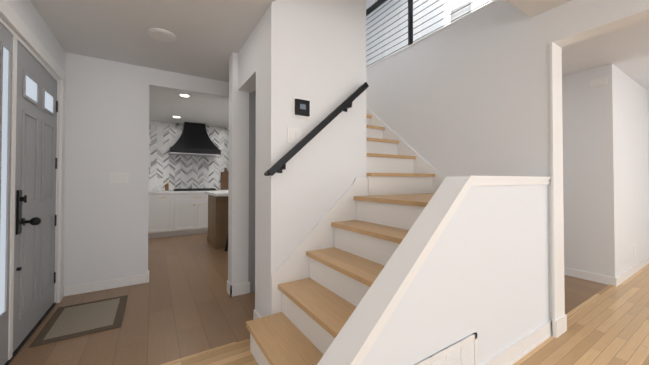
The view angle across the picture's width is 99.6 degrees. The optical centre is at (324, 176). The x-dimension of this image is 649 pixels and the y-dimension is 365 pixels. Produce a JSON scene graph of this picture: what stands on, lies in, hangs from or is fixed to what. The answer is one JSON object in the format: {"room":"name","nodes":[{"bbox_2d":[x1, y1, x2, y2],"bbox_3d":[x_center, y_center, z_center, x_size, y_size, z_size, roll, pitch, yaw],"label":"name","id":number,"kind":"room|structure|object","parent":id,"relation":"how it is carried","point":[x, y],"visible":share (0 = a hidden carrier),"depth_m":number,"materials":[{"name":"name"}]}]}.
{"room":"entrance hall","nodes":[
{"label":"entrance hall","id":0,"kind":"room"},
{"bbox_2d":[149,120,228,190],"bbox_3d":[-2.910,0.022,6.301,3.230,2.400,0.015,0,-1,-32],"label":"tile backsplash","id":1,"kind":"structure","parent":0,"point":[179,172],"depth_m":6.10,"materials":[{"name":"tile"}]},
{"bbox_2d":[30,0,570,127],"bbox_3d":[-1.696,-1.306,0.601,7.230,0.100,11.000,0,-1,-32],"label":"ceiling","id":2,"kind":"structure","parent":0,"point":[211,36],"depth_m":2.38,"materials":[{"name":"white paint"}]},
{"bbox_2d":[148,28,175,41],"bbox_3d":[-1.411,-1.224,2.381,0.210,0.016,0.210,0,-1,-32],"label":"disc","id":3,"kind":"object","parent":2,"relation":"attached to","point":[159,34],"visible":1,"depth_m":2.37,"materials":[{"name":"white plastic"}]},
{"bbox_2d":[178,93,190,96],"bbox_3d":[-2.085,-1.205,4.083,0.169,0.008,0.169,1,-1,-38],"label":"recessed light","id":4,"kind":"object","parent":2,"relation":"in","point":[184,95],"depth_m":4.07,"materials":[{"name":"white"}]},
{"bbox_2d":[9,233,607,364],"bbox_3d":[-0.653,1.222,4.154,5.100,0.060,6.020,0,-1,-32],"label":"floor","id":5,"kind":"structure","parent":0,"point":[181,303],"depth_m":2.35,"materials":[{"name":"brown wood"}]},
{"bbox_2d":[29,295,127,347],"bbox_3d":[-1.963,1.160,2.269,0.500,0.013,0.670,0,-1,-32],"label":"doormat","id":6,"kind":"object","parent":5,"relation":"on","point":[74,321],"visible":1,"depth_m":2.19,"materials":[{"name":"brown fabric"}]},
{"bbox_2d":[148,192,179,238],"bbox_3d":[-3.387,0.777,5.611,0.610,0.870,0.622,0,-1,-32],"label":"base cabinet","id":7,"kind":"object","parent":5,"relation":"on","point":[163,206],"depth_m":5.39,"materials":[{"name":"white wood"}]},
{"bbox_2d":[165,181,168,190],"bbox_3d":[-3.338,0.203,5.804,0.064,0.195,0.062,0,-1,-32],"label":"soap bottle","id":8,"kind":"object","parent":7,"relation":"on","point":[166,187],"visible":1,"depth_m":5.78,"materials":[{"name":"brown glass"}]},
{"bbox_2d":[172,188,215,191],"bbox_3d":[-2.825,0.287,5.982,0.840,0.040,0.480,0,-1,-32],"label":"cooktop","id":9,"kind":"object","parent":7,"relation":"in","point":[189,189],"depth_m":5.78,"materials":[{"name":"black metal"}]},
{"bbox_2d":[176,192,207,235],"bbox_3d":[-2.819,0.782,5.966,0.980,0.870,0.622,0,-1,-32],"label":"base cabinet","id":10,"kind":"object","parent":5,"relation":"on","point":[177,212],"depth_m":5.67,"materials":[{"name":"white wood"}]},
{"bbox_2d":[221,168,228,189],"bbox_3d":[-2.369,0.054,6.577,0.220,0.518,0.078,0,-1,-32],"label":"cutting board","id":11,"kind":"object","parent":10,"relation":"on","point":[224,179],"visible":0.88,"depth_m":6.55,"materials":[{"name":"brown wood"}]},
{"bbox_2d":[207,195,227,248],"bbox_3d":[-1.467,0.766,5.161,1.260,0.880,0.760,0,-1,-32],"label":"kitchen island","id":12,"kind":"object","parent":5,"relation":"on","point":[217,219],"depth_m":4.59,"materials":[{"name":"brown wood"}]},
{"bbox_2d":[205,191,227,194],"bbox_3d":[-1.406,0.302,5.070,1.340,0.044,1.070,0,-1,-32],"label":"island countertop","id":13,"kind":"structure","parent":12,"relation":"on","point":[206,192],"depth_m":4.67,"materials":[{"name":"white stone"}]},
{"bbox_2d":[225,235,227,250],"bbox_3d":[-1.322,0.877,4.343,0.422,0.643,0.422,0,-1,-32],"label":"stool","id":14,"kind":"object","parent":5,"relation":"on","point":[226,247],"visible":0.02,"depth_m":4.38,"materials":[{"name":"black"}]},
{"bbox_2d":[246,107,444,364],"bbox_3d":[0.064,-0.159,2.741,1.958,2.663,2.668,0,-1,-32],"label":"stair","id":15,"kind":"structure","parent":5,"relation":"on","point":[325,274],"depth_m":1.92,"materials":[{"name":"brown wood"}]},
{"bbox_2d":[6,0,648,334],"bbox_3d":[-0.241,-1.344,1.510,10.960,5.000,11.300,0,-1,-32],"label":"wall","id":16,"kind":"structure","parent":0,"point":[469,95],"depth_m":2.71,"materials":[{"name":"white paint"}]},
{"bbox_2d":[0,0,65,364],"bbox_3d":[-2.196,0.078,1.985,0.168,2.170,1.430,0,-1,-32],"label":"door frame","id":17,"kind":"structure","parent":16,"relation":"attached to","point":[14,28],"depth_m":1.71,"materials":[{"name":"painted wood"},{"name":"glass"}]},
{"bbox_2d":[13,41,57,351],"bbox_3d":[-2.202,0.131,2.143,0.139,2.017,0.899,0,-1,-32],"label":"door","id":18,"kind":"structure","parent":16,"relation":"in","point":[35,203],"depth_m":2.03,"materials":[{"name":"painted wood"},{"name":"glass"},{"name":"black metal"}]},
{"bbox_2d":[63,272,148,296],"bbox_3d":[-2.254,1.130,2.860,0.712,0.090,0.060,0,-1,-32],"label":"baseboard","id":19,"kind":"structure","parent":16,"relation":"attached to","point":[127,281],"depth_m":2.84,"materials":[{"name":"white wood"}]},
{"bbox_2d":[169,122,220,156],"bbox_3d":[-2.846,-0.826,6.031,0.990,0.712,0.529,0,-1,-32],"label":"range hood","id":20,"kind":"object","parent":16,"relation":"attached to","point":[194,139],"visible":1,"depth_m":5.94,"materials":[{"name":"black metal"}]},
{"bbox_2d":[287,127,301,143],"bbox_3d":[-0.222,-0.302,2.032,0.116,0.114,0.011,0,-1,-32],"label":"switch plate","id":21,"kind":"object","parent":16,"relation":"attached to","point":[293,135],"depth_m":2.03,"materials":[{"name":"white plastic"}]},
{"bbox_2d":[292,96,310,119],"bbox_3d":[-0.168,-0.516,2.061,0.156,0.156,0.024,0,-1,-32],"label":"thermostat","id":22,"kind":"object","parent":16,"relation":"attached to","point":[301,107],"visible":1,"depth_m":2.05,"materials":[{"name":"black plastic"}]},
{"bbox_2d":[264,82,368,175],"bbox_3d":[-0.024,-0.398,2.113,0.892,0.798,0.085,0,-1,-32],"label":"handrail","id":23,"kind":"object","parent":16,"relation":"attached to","point":[278,166],"visible":1,"depth_m":2.03,"materials":[{"name":"black metal"}]},
{"bbox_2d":[366,0,421,67],"bbox_3d":[1.273,-2.433,5.991,0.036,2.100,2.030,0,-1,-32],"label":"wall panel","id":24,"kind":"object","parent":16,"relation":"attached to","point":[419,2],"depth_m":5.74,"materials":[{"name":"white"}]},
{"bbox_2d":[366,0,497,68],"bbox_3d":[0.914,-1.496,3.390,0.160,0.015,2.840,0,-1,-32],"label":"trim","id":25,"kind":"structure","parent":16,"relation":"attached to","point":[484,6],"depth_m":2.82,"materials":[{"name":"white wood"}]},
{"bbox_2d":[366,0,491,66],"bbox_3d":[0.978,-1.925,3.295,0.060,0.870,2.520,0,-1,-32],"label":"cable railing","id":26,"kind":"object","parent":25,"relation":"on","point":[374,6],"visible":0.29,"depth_m":3.23,"materials":[{"name":"black metal"}]},
{"bbox_2d":[451,0,470,22],"bbox_3d":[2.221,-2.569,4.469,0.026,0.430,0.340,0,-1,-32],"label":"window","id":27,"kind":"structure","parent":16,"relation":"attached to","point":[461,12],"depth_m":4.45,"materials":[{"name":"silver metal"}]},
{"bbox_2d":[439,0,493,28],"bbox_3d":[2.278,-2.465,4.397,0.020,2.120,0.960,0,-1,-32],"label":"window","id":28,"kind":"structure","parent":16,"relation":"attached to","point":[447,5],"depth_m":4.66,"materials":[{"name":"white"}]},
{"bbox_2d":[564,267,617,286],"bbox_3d":[1.513,1.166,5.490,0.012,0.090,6.052,0,-1,-32],"label":"baseboard","id":29,"kind":"structure","parent":16,"relation":"attached to","point":[603,279],"depth_m":3.09,"materials":[{"name":"white wood"}]},
{"bbox_2d":[590,77,606,86],"bbox_3d":[3.054,-1.048,3.052,0.015,0.070,0.130,0,-1,-32],"label":"switch plate","id":30,"kind":"object","parent":16,"relation":"attached to","point":[602,81],"depth_m":3.04,"materials":[{"name":"white plastic"}]},
{"bbox_2d":[617,256,648,284],"bbox_3d":[3.835,1.137,3.380,1.650,0.090,0.012,0,-1,-32],"label":"baseboard","id":31,"kind":"structure","parent":16,"relation":"attached to","point":[629,272],"depth_m":3.28,"materials":[{"name":"white wood"}]},
{"bbox_2d":[366,0,387,16],"bbox_3d":[0.732,-3.845,5.130,5.510,0.100,6.250,0,-1,-32],"label":"ceiling","id":32,"kind":"structure","parent":0,"point":[369,3],"depth_m":6.00,"materials":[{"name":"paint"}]},
{"bbox_2d":[169,263,648,364],"bbox_3d":[1.129,1.158,-0.575,10.810,0.060,6.070,0,-1,-32],"label":"floor","id":33,"kind":"structure","parent":0,"point":[610,327],"depth_m":1.94,"materials":[{"name":"beige wood"}]},
{"bbox_2d":[161,285,614,364],"bbox_3d":[0.719,1.161,2.100,4.950,0.006,1.120,0,-1,-32],"label":"threshold","id":34,"kind":"object","parent":33,"relation":"on","point":[579,308],"depth_m":2.36,"materials":[{"name":"brown wood"}]},
{"bbox_2d":[361,184,548,364],"bbox_3d":[0.770,0.587,1.535,2.030,1.140,0.105,0,-1,-32],"label":"wall","id":35,"kind":"structure","parent":0,"point":[483,273],"depth_m":1.54,"materials":[{"name":"white paint"}]},
{"bbox_2d":[317,176,551,364],"bbox_3d":[0.758,0.576,1.524,2.063,1.160,0.140,0,-1,-32],"label":"trim","id":36,"kind":"structure","parent":35,"relation":"attached to","point":[359,333],"depth_m":1.29,"materials":[{"name":"white wood"}]},
{"bbox_2d":[414,332,477,364],"bbox_3d":[0.505,0.961,1.295,0.770,0.215,0.011,0,-1,-32],"label":"air vent","id":37,"kind":"object","parent":35,"relation":"in","point":[464,351],"visible":1,"depth_m":1.41,"materials":[{"name":"white metal"}]},
{"bbox_2d":[550,42,566,337],"bbox_3d":[1.742,0.088,2.043,0.190,2.150,0.025,0,-1,-32],"label":"trim post","id":38,"kind":"object","parent":35,"relation":"attached to","point":[559,324],"visible":1,"depth_m":2.03,"materials":[{"name":"white wood"}]},
{"bbox_2d":[561,19,648,90],"bbox_3d":[2.888,-1.227,3.464,3.280,0.020,11.000,0,-1,-32],"label":"ceiling","id":39,"kind":"structure","parent":0,"point":[625,49],"depth_m":2.74,"materials":[{"name":"white paint"}]}
]}

